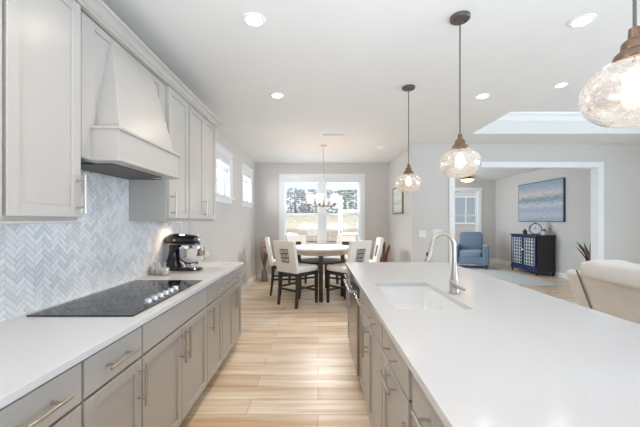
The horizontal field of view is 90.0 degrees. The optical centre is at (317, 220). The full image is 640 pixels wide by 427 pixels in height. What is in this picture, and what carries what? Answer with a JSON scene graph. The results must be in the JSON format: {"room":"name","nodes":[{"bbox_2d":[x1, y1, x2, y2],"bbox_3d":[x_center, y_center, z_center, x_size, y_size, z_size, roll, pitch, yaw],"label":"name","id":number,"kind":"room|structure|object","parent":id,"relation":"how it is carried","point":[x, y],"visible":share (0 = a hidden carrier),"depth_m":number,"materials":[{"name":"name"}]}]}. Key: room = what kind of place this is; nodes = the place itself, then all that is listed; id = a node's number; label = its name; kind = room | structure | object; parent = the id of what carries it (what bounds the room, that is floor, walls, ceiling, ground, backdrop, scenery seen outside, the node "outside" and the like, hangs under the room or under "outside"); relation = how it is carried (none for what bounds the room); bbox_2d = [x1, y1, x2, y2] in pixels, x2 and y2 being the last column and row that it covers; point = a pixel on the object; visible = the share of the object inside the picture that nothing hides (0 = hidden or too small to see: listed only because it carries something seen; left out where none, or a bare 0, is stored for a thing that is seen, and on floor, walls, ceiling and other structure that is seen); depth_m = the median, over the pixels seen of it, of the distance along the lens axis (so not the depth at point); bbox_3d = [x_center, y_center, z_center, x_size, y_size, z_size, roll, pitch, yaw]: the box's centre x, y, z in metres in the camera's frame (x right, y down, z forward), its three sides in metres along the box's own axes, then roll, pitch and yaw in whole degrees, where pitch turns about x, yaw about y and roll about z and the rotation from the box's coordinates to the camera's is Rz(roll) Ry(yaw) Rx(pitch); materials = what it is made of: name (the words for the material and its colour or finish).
{"room":"kitchen","nodes":[
{"label":"kitchen","id":0,"kind":"room"},
{"bbox_2d":[0,128,255,321],"bbox_3d":[-1.544,0.012,2.600,0.159,2.740,10.200,0,0,0],"label":"wall","id":1,"kind":"structure","parent":0,"point":[42,266],"depth_m":2.18,"materials":[{"name":"tile"}]},
{"bbox_2d":[0,0,2,223],"bbox_3d":[-1.293,-0.521,0.817,0.358,1.067,0.734,0,0,0],"label":"upper cabinet","id":2,"kind":"object","parent":1,"relation":"attached to","point":[1,222],"visible":1,"depth_m":1.17,"materials":[{"name":"beige paint"}]},
{"bbox_2d":[0,0,86,223],"bbox_3d":[-1.293,-0.521,1.378,0.358,1.067,0.384,0,0,0],"label":"upper cabinet","id":3,"kind":"object","parent":1,"relation":"attached to","point":[41,39],"visible":0.99,"depth_m":1.36,"materials":[{"name":"beige paint"}]},
{"bbox_2d":[81,11,180,179],"bbox_3d":[-1.252,-0.681,2.026,0.432,0.746,0.913,0,0,0],"label":"range hood","id":4,"kind":"object","parent":1,"relation":"attached to","point":[125,135],"visible":0.98,"depth_m":1.80,"materials":[{"name":"beige paint"}]},
{"bbox_2d":[147,239,151,252],"bbox_3d":[-1.460,0.217,2.770,0.009,0.115,0.072,0,0,0],"label":"wall outlet","id":5,"kind":"object","parent":1,"relation":"attached to","point":[149,241],"visible":1,"depth_m":2.77,"materials":[{"name":"white plastic"}]},
{"bbox_2d":[129,85,188,221],"bbox_3d":[-1.293,-0.521,2.683,0.358,1.067,0.396,0,0,0],"label":"upper cabinet","id":6,"kind":"object","parent":1,"relation":"attached to","point":[167,200],"visible":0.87,"depth_m":2.52,"materials":[{"name":"beige paint"}]},
{"bbox_2d":[187,104,215,221],"bbox_3d":[-1.293,-0.521,3.261,0.358,1.067,0.757,0,0,0],"label":"upper cabinet","id":7,"kind":"object","parent":1,"relation":"attached to","point":[202,134],"visible":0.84,"depth_m":3.21,"materials":[{"name":"beige paint"}]},
{"bbox_2d":[75,0,222,127],"bbox_3d":[-1.288,-1.090,2.075,0.372,0.068,3.250,0,0,0],"label":"crown molding","id":8,"kind":"structure","parent":7,"relation":"on","point":[98,11],"depth_m":2.03,"materials":[{"name":"beige paint"}]},
{"bbox_2d":[216,142,234,203],"bbox_3d":[-1.514,-0.701,4.985,0.180,0.845,1.000,0,0,0],"label":"window","id":9,"kind":"structure","parent":1,"relation":"in","point":[226,196],"depth_m":5.29,"materials":[{"name":"white paint"}]},
{"bbox_2d":[217,154,228,172],"bbox_3d":[-1.519,-0.889,4.985,0.060,0.193,0.706,0,0,0],"label":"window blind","id":10,"kind":"object","parent":9,"relation":"attached to","point":[220,159],"visible":0.63,"depth_m":5.04,"materials":[{"name":"white fabric"}]},
{"bbox_2d":[241,162,253,207],"bbox_3d":[-1.514,-0.701,6.640,0.180,0.845,1.010,0,0,0],"label":"window","id":11,"kind":"structure","parent":1,"relation":"in","point":[248,202],"depth_m":6.96,"materials":[{"name":"white paint"}]},
{"bbox_2d":[244,172,249,183],"bbox_3d":[-1.519,-0.889,6.640,0.060,0.193,0.716,0,0,0],"label":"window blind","id":12,"kind":"object","parent":11,"relation":"attached to","point":[246,175],"visible":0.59,"depth_m":6.75,"materials":[{"name":"white fabric"}]},
{"bbox_2d":[241,274,255,292],"bbox_3d":[-1.466,1.322,5.595,0.015,0.120,3.910,0,0,0],"label":"baseboard","id":13,"kind":"structure","parent":1,"relation":"attached to","point":[250,281],"depth_m":6.72,"materials":[{"name":"white paint"}]},
{"bbox_2d":[256,163,388,273],"bbox_3d":[0.155,0.012,7.625,3.259,2.740,0.150,0,0,0],"label":"wall","id":14,"kind":"structure","parent":0,"point":[267,174],"depth_m":7.55,"materials":[{"name":"grey paint"}]},
{"bbox_2d":[256,274,340,278],"bbox_3d":[0.096,1.322,7.543,3.109,0.120,0.015,0,0,0],"label":"baseboard","id":15,"kind":"structure","parent":14,"relation":"attached to","point":[258,276],"depth_m":7.53,"materials":[{"name":"white paint"}]},
{"bbox_2d":[279,174,364,243],"bbox_3d":[0.095,-0.155,7.590,2.080,1.895,0.180,0,0,0],"label":"window","id":16,"kind":"structure","parent":14,"relation":"in","point":[321,213],"depth_m":7.53,"materials":[{"name":"white paint"}]},
{"bbox_2d":[284,179,318,238],"bbox_3d":[-0.385,-0.154,7.590,0.826,1.663,0.060,0,0,0],"label":"window frame","id":17,"kind":"structure","parent":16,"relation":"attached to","point":[285,180],"depth_m":7.58,"materials":[{"name":"white wood"}]},
{"bbox_2d":[325,179,359,238],"bbox_3d":[0.575,-0.154,7.590,0.826,1.663,0.060,0,0,0],"label":"window frame","id":18,"kind":"structure","parent":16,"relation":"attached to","point":[326,180],"depth_m":7.58,"materials":[{"name":"white wood"}]},
{"bbox_2d":[102,0,639,179],"bbox_3d":[2.563,-1.418,4.160,8.374,0.120,13.320,0,0,0],"label":"ceiling","id":19,"kind":"structure","parent":0,"point":[345,66],"depth_m":2.78,"materials":[{"name":"white paint"}]},
{"bbox_2d":[243,12,265,26],"bbox_3d":[-0.430,-1.352,2.160,0.152,0.010,0.152,0,0,0],"label":"recessed light","id":20,"kind":"object","parent":19,"relation":"in","point":[253,19],"visible":1,"depth_m":2.15,"materials":[{"name":"white paint"}]},
{"bbox_2d":[270,92,283,97],"bbox_3d":[-0.440,-1.352,3.460,0.152,0.010,0.152,0,0,0],"label":"recessed light","id":21,"kind":"object","parent":19,"relation":"in","point":[275,94],"visible":1,"depth_m":3.44,"materials":[{"name":"white paint"}]},
{"bbox_2d":[307,145,337,206],"bbox_3d":[0.077,-0.800,5.780,0.557,1.114,0.579,0,0,0],"label":"chandelier","id":22,"kind":"object","parent":19,"relation":"hanging from","point":[319,197],"visible":1,"depth_m":5.72,"materials":[{"name":"silver metal"}]},
{"bbox_2d":[321,132,344,135],"bbox_3d":[0.235,-1.352,5.000,0.370,0.012,0.200,0,0,0],"label":"ceiling vent","id":23,"kind":"object","parent":19,"relation":"in","point":[322,133],"visible":1,"depth_m":4.97,"materials":[{"name":"white metal"}]},
{"bbox_2d":[395,84,421,191],"bbox_3d":[0.920,-0.825,3.250,0.262,1.065,0.262,0,0,0],"label":"pendant light","id":24,"kind":"object","parent":19,"relation":"hanging from","point":[408,171],"visible":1,"depth_m":3.23,"materials":[{"name":"glass"}]},
{"bbox_2d":[439,10,481,177],"bbox_3d":[0.945,-0.825,2.130,0.262,1.065,0.262,0,0,0],"label":"pendant light","id":25,"kind":"object","parent":19,"relation":"hanging from","point":[459,18],"visible":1,"depth_m":2.12,"materials":[{"name":"glass"}]},
{"bbox_2d":[460,176,474,181],"bbox_3d":[4.620,-1.275,9.900,0.410,0.164,0.410,0,0,0],"label":"flush ceiling light","id":26,"kind":"object","parent":19,"relation":"attached to","point":[465,179],"visible":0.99,"depth_m":9.78,"materials":[{"name":"white glass"}]},
{"bbox_2d":[475,93,489,98],"bbox_3d":[1.790,-1.352,3.480,0.152,0.010,0.152,0,0,0],"label":"recessed light","id":27,"kind":"object","parent":19,"relation":"in","point":[483,95],"visible":1,"depth_m":3.47,"materials":[{"name":"white paint"}]},
{"bbox_2d":[568,13,596,27],"bbox_3d":[1.790,-1.352,2.170,0.152,0.010,0.152,0,0,0],"label":"recessed light","id":28,"kind":"object","parent":19,"relation":"in","point":[582,20],"visible":1,"depth_m":2.15,"materials":[{"name":"white paint"}]},
{"bbox_2d":[578,0,639,127],"bbox_3d":[0.945,-0.825,0.955,0.262,1.065,0.262,0,0,0],"label":"pendant light","id":29,"kind":"object","parent":19,"relation":"hanging from","point":[627,59],"visible":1,"depth_m":0.95,"materials":[{"name":"glass"}]},
{"bbox_2d":[179,262,576,426],"bbox_3d":[2.563,1.432,4.160,8.374,0.100,13.320,0,0,0],"label":"floor","id":30,"kind":"structure","parent":0,"point":[288,366],"depth_m":3.01,"materials":[{"name":"brown wood"}]},
{"bbox_2d":[0,363,80,426],"bbox_3d":[-1.142,0.940,0.967,0.658,0.884,0.410,0,0,0],"label":"base cabinet","id":31,"kind":"object","parent":30,"relation":"on","point":[54,403],"visible":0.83,"depth_m":1.03,"materials":[{"name":"beige paint"}]},
{"bbox_2d":[78,327,147,426],"bbox_3d":[-1.142,0.940,1.371,0.658,0.884,0.393,0,0,0],"label":"base cabinet","id":32,"kind":"object","parent":30,"relation":"on","point":[111,377],"visible":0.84,"depth_m":1.37,"materials":[{"name":"beige paint"}]},
{"bbox_2d":[139,287,206,426],"bbox_3d":[-1.142,0.940,2.025,0.657,0.884,0.912,0,0,0],"label":"base cabinet","id":33,"kind":"object","parent":30,"relation":"on","point":[174,342],"visible":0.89,"depth_m":1.95,"materials":[{"name":"beige paint"}]},
{"bbox_2d":[0,262,243,408],"bbox_3d":[-1.155,0.483,1.948,0.636,0.030,3.335,0,0,0],"label":"countertop","id":34,"kind":"structure","parent":33,"relation":"on","point":[33,350],"depth_m":1.29,"materials":[{"name":"white stone"}]},
{"bbox_2d":[26,280,201,316],"bbox_3d":[-1.160,0.449,2.022,0.520,0.038,0.930,0,0,0],"label":"cooktop","id":35,"kind":"object","parent":34,"relation":"in","point":[129,299],"visible":1,"depth_m":1.84,"materials":[{"name":"black glass"}]},
{"bbox_2d":[149,266,169,275],"bbox_3d":[-1.372,0.412,2.770,0.197,0.112,0.077,0,0,20],"label":"dish","id":36,"kind":"object","parent":34,"relation":"on","point":[163,271],"visible":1,"depth_m":2.75,"materials":[{"name":"white ceramic"}]},
{"bbox_2d":[164,233,207,270],"bbox_3d":[-1.254,0.293,3.058,0.431,0.349,0.244,0,0,6],"label":"stand mixer","id":37,"kind":"object","parent":34,"relation":"on","point":[191,256],"visible":0.99,"depth_m":3.00,"materials":[{"name":"black metal"}]},
{"bbox_2d":[178,247,207,267],"bbox_3d":[-1.182,0.349,3.052,0.285,0.186,0.243,0,0,0],"label":"bowl","id":38,"kind":"object","parent":37,"relation":"on","point":[191,257],"depth_m":2.98,"materials":[{"name":"silver metal"}]},
{"bbox_2d":[206,278,223,383],"bbox_3d":[-1.142,0.940,2.683,0.658,0.884,0.397,0,0,0],"label":"base cabinet","id":39,"kind":"object","parent":30,"relation":"on","point":[214,291],"visible":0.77,"depth_m":2.66,"materials":[{"name":"beige paint"}]},
{"bbox_2d":[221,267,243,361],"bbox_3d":[-1.142,0.940,3.242,0.658,0.884,0.716,0,0,0],"label":"base cabinet","id":40,"kind":"object","parent":30,"relation":"on","point":[231,293],"visible":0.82,"depth_m":3.18,"materials":[{"name":"beige paint"}]},
{"bbox_2d":[258,237,269,281],"bbox_3d":[-1.221,0.873,7.280,0.269,1.019,0.238,0,0,0],"label":"vase","id":41,"kind":"object","parent":30,"relation":"on","point":[264,276],"visible":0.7,"depth_m":7.24,"materials":[{"name":"wood"}]},
{"bbox_2d":[265,237,295,295],"bbox_3d":[-0.680,0.852,6.114,0.641,1.060,0.473,0,0,-6],"label":"dining chair","id":42,"kind":"object","parent":30,"relation":"on","point":[272,262],"visible":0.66,"depth_m":5.88,"materials":[{"name":"beige fabric"}]},
{"bbox_2d":[272,240,317,308],"bbox_3d":[-0.359,0.852,5.314,0.473,1.060,0.641,0,0,40],"label":"dining chair","id":43,"kind":"object","parent":30,"relation":"on","point":[285,252],"visible":1,"depth_m":5.16,"materials":[{"name":"beige fabric"}]},
{"bbox_2d":[286,235,318,285],"bbox_3d":[-0.332,0.852,6.751,0.473,1.060,0.641,0,0,-32],"label":"dining chair","id":44,"kind":"object","parent":30,"relation":"on","point":[300,239],"visible":0.17,"depth_m":6.92,"materials":[{"name":"beige fabric"}]},
{"bbox_2d":[296,244,348,301],"bbox_3d":[0.050,0.927,5.850,1.240,0.910,1.240,0,0,0],"label":"dining table","id":45,"kind":"object","parent":30,"relation":"on","point":[320,250],"visible":0.81,"depth_m":5.43,"materials":[{"name":"wood"}]},
{"bbox_2d":[301,258,340,264],"bbox_3d":[0.050,0.737,5.850,0.730,0.030,0.730,0,0,0],"label":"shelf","id":46,"kind":"object","parent":45,"relation":"attached to","point":[310,260],"depth_m":5.70,"materials":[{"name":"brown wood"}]},
{"bbox_2d":[325,235,357,287],"bbox_3d":[0.482,0.852,6.711,0.473,1.060,0.641,0,0,32],"label":"dining chair","id":47,"kind":"object","parent":30,"relation":"on","point":[341,239],"visible":0.33,"depth_m":6.86,"materials":[{"name":"beige fabric"}]},
{"bbox_2d":[344,270,349,337],"bbox_3d":[0.607,0.940,3.390,0.647,0.884,0.380,0,0,0],"label":"base cabinet","id":48,"kind":"object","parent":30,"relation":"on","point":[348,275],"visible":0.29,"depth_m":3.46,"materials":[{"name":"beige paint"}]},
{"bbox_2d":[326,240,371,308],"bbox_3d":[0.499,0.852,5.314,0.473,1.060,0.641,0,0,-40],"label":"dining chair","id":49,"kind":"object","parent":30,"relation":"on","point":[358,251],"visible":0.74,"depth_m":5.16,"materials":[{"name":"beige fabric"}]},
{"bbox_2d":[343,273,359,375],"bbox_3d":[0.583,0.947,2.877,0.674,0.870,0.605,0,0,0],"label":"dishwasher","id":50,"kind":"object","parent":30,"relation":"on","point":[353,289],"visible":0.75,"depth_m":2.73,"materials":[{"name":"metal"}]},
{"bbox_2d":[356,290,382,426],"bbox_3d":[0.607,0.940,2.102,0.647,0.884,0.908,0,0,0],"label":"base cabinet","id":51,"kind":"object","parent":30,"relation":"on","point":[371,328],"visible":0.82,"depth_m":1.99,"materials":[{"name":"beige paint"}]},
{"bbox_2d":[345,262,639,426],"bbox_3d":[0.879,0.483,2.086,1.146,0.030,3.052,0,0,0],"label":"countertop","id":52,"kind":"structure","parent":51,"relation":"on","point":[515,355],"depth_m":1.14,"materials":[{"name":"white stone"}]},
{"bbox_2d":[377,286,463,309],"bbox_3d":[0.623,0.605,2.065,0.437,0.211,0.782,0,0,0],"label":"sink","id":53,"kind":"object","parent":52,"relation":"in","point":[401,297],"visible":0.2,"depth_m":2.44,"materials":[{"name":"white ceramic"}]},
{"bbox_2d":[424,232,465,293],"bbox_3d":[0.813,0.269,2.067,0.252,0.398,0.088,0,0,0],"label":"kitchen faucet","id":54,"kind":"object","parent":52,"relation":"on","point":[454,283],"visible":1,"depth_m":2.06,"materials":[{"name":"silver metal"}]},
{"bbox_2d":[369,237,383,261],"bbox_3d":[0.880,0.852,6.028,0.641,1.060,0.473,0,0,2],"label":"dining chair","id":55,"kind":"object","parent":30,"relation":"on","point":[379,241],"visible":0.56,"depth_m":5.84,"materials":[{"name":"beige fabric"}]},
{"bbox_2d":[380,242,389,261],"bbox_3d":[1.477,0.917,7.235,0.245,0.930,0.199,0,0,41],"label":"vase","id":56,"kind":"object","parent":30,"relation":"on","point":[383,258],"visible":0.31,"depth_m":7.22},
{"bbox_2d":[378,327,413,426],"bbox_3d":[0.607,0.940,1.393,0.647,0.884,0.506,0,0,0],"label":"base cabinet","id":57,"kind":"object","parent":30,"relation":"on","point":[396,377],"visible":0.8,"depth_m":1.36,"materials":[{"name":"beige paint"}]},
{"bbox_2d":[402,374,444,426],"bbox_3d":[0.607,0.940,0.879,0.647,0.884,0.518,0,0,0],"label":"base cabinet","id":58,"kind":"object","parent":30,"relation":"on","point":[424,414],"visible":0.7,"depth_m":0.99,"materials":[{"name":"beige paint"}]},
{"bbox_2d":[457,264,562,285],"bbox_3d":[3.935,1.375,8.375,2.470,0.013,3.250,0,0,0],"label":"area rug","id":59,"kind":"object","parent":30,"relation":"on","point":[511,277],"visible":0.24,"depth_m":7.85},
{"bbox_2d":[456,232,488,269],"bbox_3d":[4.554,0.854,9.547,0.954,1.028,0.972,0,0,27],"label":"armchair","id":60,"kind":"object","parent":59,"relation":"on","point":[469,249],"visible":0.97,"depth_m":9.29,"materials":[{"name":"fabric"}]},
{"bbox_2d":[459,249,481,257],"bbox_3d":[4.513,0.968,9.468,0.625,0.199,0.753,0,0,27],"label":"seat cushion","id":61,"kind":"object","parent":60,"relation":"on","point":[463,253],"depth_m":9.18,"materials":[{"name":"blue fabric"}]},
{"bbox_2d":[510,234,555,275],"bbox_3d":[5.657,0.872,8.495,0.506,1.020,1.100,0,0,0],"label":"sideboard","id":62,"kind":"object","parent":30,"relation":"on","point":[529,252],"visible":1,"depth_m":8.07,"materials":[{"name":"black wood"}]},
{"bbox_2d":[529,223,541,234],"bbox_3d":[5.591,0.205,8.230,0.284,0.315,0.060,0,0,42],"label":"round clock","id":63,"kind":"object","parent":62,"relation":"on","point":[535,229],"visible":0.99,"depth_m":8.22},
{"bbox_2d":[576,241,590,260],"bbox_3d":[5.496,0.879,6.356,0.515,1.006,0.618,0,0,0],"label":"leaf plant","id":64,"kind":"object","parent":30,"relation":"on","point":[586,252],"visible":0.16,"depth_m":6.46,"materials":[{"name":"brown plant"}]},
{"bbox_2d":[566,260,639,323],"bbox_3d":[2.950,0.842,2.140,0.980,0.981,2.360,0,0,0],"label":"leather sofa","id":65,"kind":"object","parent":30,"relation":"on","point":[611,287],"visible":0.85,"depth_m":2.81,"materials":[{"name":"beige leather"}]},
{"bbox_2d":[580,260,639,289],"bbox_3d":[2.630,0.447,2.603,0.340,0.189,0.965,0,0,0],"label":"cushion","id":66,"kind":"object","parent":65,"relation":"on","point":[618,273],"depth_m":2.71,"materials":[{"name":"white fabric"}]},
{"bbox_2d":[389,146,409,261],"bbox_3d":[1.725,0.012,6.670,0.120,2.740,1.760,0,0,0],"label":"wall","id":67,"kind":"structure","parent":0,"point":[399,224],"depth_m":6.54,"materials":[{"name":"grey paint"}]},
{"bbox_2d":[393,185,403,213],"bbox_3d":[1.649,-0.418,6.620,0.029,0.560,0.800,0,0,0],"label":"framed print","id":68,"kind":"object","parent":67,"relation":"attached to","point":[398,196],"visible":0.97,"depth_m":6.55,"materials":[{"name":"grey wood"}]},
{"bbox_2d":[455,180,495,258],"bbox_3d":[3.913,0.012,10.745,4.255,2.740,0.150,0,0,0],"label":"wall","id":69,"kind":"structure","parent":0,"point":[488,187],"depth_m":10.67,"materials":[{"name":"grey paint"}]},
{"bbox_2d":[455,188,483,242],"bbox_3d":[4.465,-0.180,10.710,2.060,1.845,0.180,0,0,0],"label":"window","id":70,"kind":"structure","parent":69,"relation":"in","point":[478,191],"depth_m":10.67,"materials":[{"name":"white paint"}]},
{"bbox_2d":[410,144,639,263],"bbox_3d":[4.133,0.012,5.730,4.935,2.740,0.120,0,0,0],"label":"wall","id":71,"kind":"structure","parent":0,"point":[429,205],"depth_m":5.67,"materials":[{"name":"grey paint"}]},
{"bbox_2d":[419,231,425,236],"bbox_3d":[1.850,0.232,5.664,0.119,0.116,0.012,0,0,0],"label":"light switch","id":72,"kind":"object","parent":71,"relation":"attached to","point":[421,233],"visible":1,"depth_m":5.66,"materials":[{"name":"white plastic"}]},
{"bbox_2d":[433,229,441,235],"bbox_3d":[2.120,0.212,5.664,0.165,0.116,0.012,0,0,0],"label":"light switch","id":73,"kind":"object","parent":71,"relation":"attached to","point":[435,231],"visible":0.69,"depth_m":5.66,"materials":[{"name":"white plastic"}]},
{"bbox_2d":[449,162,603,263],"bbox_3d":[3.685,0.170,5.730,2.730,2.424,0.160,0,0,0],"label":"trim","id":74,"kind":"structure","parent":71,"relation":"attached to","point":[597,168],"depth_m":5.65,"materials":[{"name":"white paint"}]},
{"bbox_2d":[496,169,590,272],"bbox_3d":[5.980,0.012,8.230,0.120,2.740,4.880,0,0,0],"label":"wall","id":75,"kind":"structure","parent":0,"point":[576,226],"depth_m":7.81,"materials":[{"name":"grey paint"}]},
{"bbox_2d":[495,259,567,278],"bbox_3d":[5.912,1.322,8.230,0.015,0.120,4.880,0,0,0],"label":"baseboard","id":76,"kind":"structure","parent":75,"relation":"attached to","point":[557,274],"depth_m":8.14,"materials":[{"name":"white paint"}]},
{"bbox_2d":[518,178,564,221],"bbox_3d":[5.896,-0.503,8.515,0.045,1.060,1.720,0,0,0],"label":"canvas","id":77,"kind":"object","parent":75,"relation":"attached to","point":[543,201],"visible":1,"depth_m":8.38,"materials":[{"name":"fabric"}]},
{"bbox_2d":[486,50,639,125],"bbox_3d":[4.150,-1.633,2.595,3.740,0.310,5.030,0,0,0],"label":"ceiling","id":78,"kind":"structure","parent":0,"point":[597,95],"depth_m":4.37,"materials":[{"name":"white paint"}]},
{"bbox_2d":[554,82,567,87],"bbox_3d":[2.980,-1.662,3.930,0.152,0.010,0.152,0,0,0],"label":"recessed light","id":79,"kind":"object","parent":78,"relation":"in","point":[562,84],"visible":0.84,"depth_m":3.92,"materials":[{"name":"white paint"}]},
{"bbox_2d":[495,112,639,120],"bbox_3d":[4.150,-1.613,2.595,3.500,0.110,4.790,0,0,0],"label":"trim","id":80,"kind":"structure","parent":78,"relation":"attached to","point":[511,116],"depth_m":4.95,"materials":[{"name":"white paint"}]},
{"label":"outside","id":81,"kind":"structure","parent":0,"visible":0},
{"bbox_3d":[6.000,2.032,23.875,40.000,0.200,32.250,0,0,0],"label":"lawn","id":82,"kind":"structure","parent":81,"visible":0},
{"bbox_2d":[339,196,357,234],"bbox_3d":[1.175,0.607,9.278,1.150,2.650,0.143,0,0,0],"label":"window frame","id":83,"kind":"structure","parent":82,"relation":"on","point":[340,202],"depth_m":9.25,"materials":[{"name":"white paint"}]},
{"bbox_2d":[455,193,475,228],"bbox_3d":[9.500,-1.043,18.950,8.000,5.950,4.900,0,0,0],"label":"house","id":84,"kind":"structure","parent":82,"relation":"on","point":[464,202],"depth_m":16.93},
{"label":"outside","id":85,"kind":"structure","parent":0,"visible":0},
{"bbox_2d":[286,215,357,243],"bbox_3d":[6.000,0.632,27.000,40.000,2.700,26.000,0,0,0],"label":"bank","id":86,"kind":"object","parent":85,"point":[294,224],"depth_m":19.77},
{"bbox_2d":[287,187,307,212],"bbox_3d":[-1.835,-1.509,25.928,2.170,2.353,2.154,0,0,0],"label":"tree","id":87,"kind":"object","parent":86,"relation":"on","point":[296,191],"visible":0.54,"depth_m":25.76,"materials":[{"name":"grey plant"}]},
{"bbox_2d":[296,189,316,212],"bbox_3d":[-0.632,-1.307,22.978,1.909,1.951,1.992,0,0,0],"label":"tree","id":88,"kind":"object","parent":86,"relation":"on","point":[302,193],"visible":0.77,"depth_m":22.70,"materials":[{"name":"grey plant"}]},
{"bbox_2d":[314,190,338,212],"bbox_3d":[0.585,-1.487,25.978,2.027,2.309,2.107,0,0,28],"label":"tree","id":89,"kind":"object","parent":86,"relation":"on","point":[328,193],"visible":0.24,"depth_m":25.72,"materials":[{"name":"grey plant"}]},
{"bbox_2d":[331,189,356,212],"bbox_3d":[1.907,-1.292,23.066,1.963,1.920,1.999,0,0,0],"label":"tree","id":90,"kind":"object","parent":86,"relation":"on","point":[340,193],"visible":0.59,"depth_m":22.79,"materials":[{"name":"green plant"}]},
{"bbox_2d":[348,189,356,209],"bbox_3d":[3.314,-1.478,26.018,2.120,2.291,2.186,0,0,-20],"label":"tree","id":91,"kind":"object","parent":86,"relation":"on","point":[355,189],"visible":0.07,"depth_m":25.80,"materials":[{"name":"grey plant"}]},
{"bbox_2d":[286,229,475,240],"bbox_3d":[0.000,0.737,16.900,18.000,0.590,0.600,0,0,0],"label":"wall","id":92,"kind":"structure","parent":86,"relation":"on","point":[310,233],"depth_m":16.64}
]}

